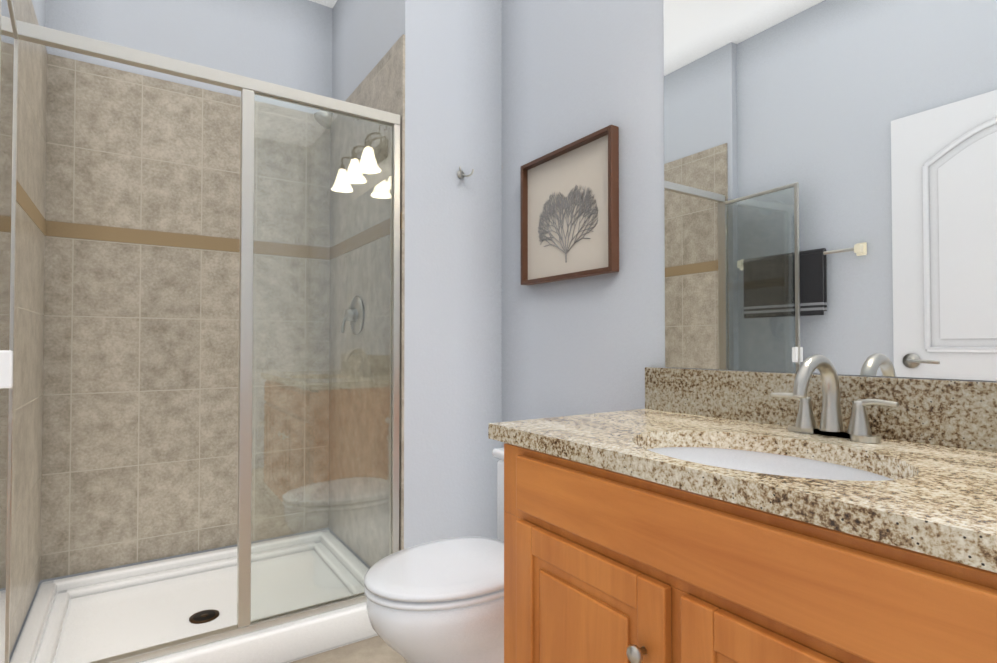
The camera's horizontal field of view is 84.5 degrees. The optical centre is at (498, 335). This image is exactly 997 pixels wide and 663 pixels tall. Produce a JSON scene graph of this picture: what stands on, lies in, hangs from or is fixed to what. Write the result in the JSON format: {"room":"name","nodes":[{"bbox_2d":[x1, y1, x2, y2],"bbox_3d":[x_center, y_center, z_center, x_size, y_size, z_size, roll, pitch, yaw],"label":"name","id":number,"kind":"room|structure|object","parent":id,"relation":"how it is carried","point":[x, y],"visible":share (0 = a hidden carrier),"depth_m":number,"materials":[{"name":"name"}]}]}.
{"room":"bathroom","nodes":[
{"label":"bathroom","id":0,"kind":"room"},
{"bbox_2d":[9,0,44,662],"bbox_3d":[-1.554,-0.320,1.751,0.045,2.740,0.940,1,-1,-34],"label":"wall","id":1,"kind":"structure","parent":0,"point":[39,7],"depth_m":2.02,"materials":[{"name":"paint"}]},
{"bbox_2d":[9,0,52,655],"bbox_3d":[-1.527,-0.088,1.759,0.013,2.065,0.870,1,-1,-34],"label":"shower wall tile","id":2,"kind":"structure","parent":1,"relation":"attached to","point":[34,177],"depth_m":1.89,"materials":[{"name":"beige tile"}]},
{"bbox_2d":[37,0,332,591],"bbox_3d":[-1.373,-0.308,2.506,1.180,2.740,0.120,1,-1,-34],"label":"wall","id":3,"kind":"structure","parent":0,"point":[286,43],"depth_m":2.51,"materials":[{"name":"paint"}]},
{"bbox_2d":[49,55,328,578],"bbox_3d":[-1.318,-0.076,2.459,1.135,2.065,0.013,1,-1,-34],"label":"shower wall tile","id":4,"kind":"structure","parent":3,"relation":"attached to","point":[125,378],"depth_m":2.37,"materials":[{"name":"beige tile"}]},
{"bbox_2d":[309,0,336,7],"bbox_3d":[-0.090,-1.754,0.981,1.910,0.100,4.180,1,-1,-34],"label":"ceiling","id":5,"kind":"structure","parent":0,"point":[329,3],"depth_m":2.76,"materials":[{"name":"paint"}]},
{"bbox_2d":[289,635,405,662],"bbox_3d":[-0.090,1.086,0.933,1.910,0.100,4.180,1,-1,-34],"label":"floor","id":6,"kind":"structure","parent":0,"point":[375,649],"depth_m":1.81,"materials":[{"name":"tile"}]},
{"bbox_2d":[10,530,377,662],"bbox_3d":[-1.060,0.997,2.052,1.113,0.115,0.924,1,-1,-34],"label":"shower pan","id":7,"kind":"object","parent":6,"relation":"on","point":[90,617],"visible":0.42,"depth_m":2.00,"materials":[{"name":"plastic"}]},
{"bbox_2d":[0,0,399,662],"bbox_3d":[-0.709,0.053,1.537,1.105,1.754,0.475,1,-1,-34],"label":"shower enclosure","id":8,"kind":"object","parent":7,"relation":"on","point":[12,30],"visible":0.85,"depth_m":1.75,"materials":[{"name":"clear glass"}]},
{"bbox_2d":[364,447,503,662],"bbox_3d":[-0.040,0.719,1.644,0.733,0.658,0.430,1,-1,-34],"label":"toilet","id":9,"kind":"object","parent":6,"relation":"on","point":[440,601],"visible":0.4,"depth_m":1.44,"materials":[{"name":"ceramic"}]},
{"bbox_2d":[488,367,996,662],"bbox_3d":[0.534,0.558,0.930,0.578,0.955,1.210,1,-1,-34],"label":"bathroom vanity","id":10,"kind":"object","parent":6,"relation":"on","point":[701,516],"visible":1,"depth_m":0.89,"materials":[{"name":"brown wood"}]},
{"bbox_2d":[770,354,898,442],"bbox_3d":[0.627,0.120,1.077,0.157,0.165,0.239,1,-1,-34],"label":"faucet","id":11,"kind":"object","parent":10,"relation":"on","point":[831,424],"visible":1,"depth_m":1.08,"materials":[{"name":"silver metal"}]},
{"bbox_2d":[330,0,501,568],"bbox_3d":[-0.401,-0.306,2.604,0.550,2.740,1.030,1,-1,-34],"label":"wall","id":12,"kind":"structure","parent":0,"point":[453,278],"depth_m":2.14,"materials":[{"name":"paint"}]},
{"bbox_2d":[325,34,404,566],"bbox_3d":[-0.592,-0.077,2.378,0.013,2.065,0.870,1,-1,-34],"label":"shower wall tile","id":13,"kind":"structure","parent":12,"relation":"attached to","point":[383,89],"depth_m":2.34,"materials":[{"name":"beige tile"}]},
{"bbox_2d":[314,110,358,128],"bbox_3d":[-0.701,-0.950,2.374,0.191,0.116,0.084,1,-1,-34],"label":"shower head","id":14,"kind":"object","parent":13,"relation":"attached to","point":[320,120],"depth_m":2.33},
{"bbox_2d":[340,296,363,333],"bbox_3d":[-0.653,-0.090,2.392,0.073,0.170,0.170,1,-1,-34],"label":"shower valve","id":15,"kind":"object","parent":13,"relation":"attached to","point":[353,308],"depth_m":2.38,"materials":[{"name":"silver metal"}]},
{"bbox_2d":[457,167,473,178],"bbox_3d":[-0.136,-0.634,2.136,0.068,0.032,0.052,1,-1,-34],"label":"robe hook","id":16,"kind":"object","parent":12,"relation":"attached to","point":[460,174],"visible":1,"depth_m":2.14,"materials":[{"name":"silver metal"}]},
{"bbox_2d":[502,0,996,447],"bbox_3d":[0.913,-0.333,1.004,0.126,2.740,3.090,1,-1,-34],"label":"wall","id":17,"kind":"structure","parent":0,"point":[830,180],"depth_m":1.32,"materials":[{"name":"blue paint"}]},
{"bbox_2d":[520,125,618,284],"bbox_3d":[0.230,-0.423,1.902,0.034,0.455,0.480,1,-1,-34],"label":"picture","id":18,"kind":"object","parent":17,"relation":"attached to","point":[569,211],"visible":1,"depth_m":1.88,"materials":[{"name":"beige paper"}]}
]}

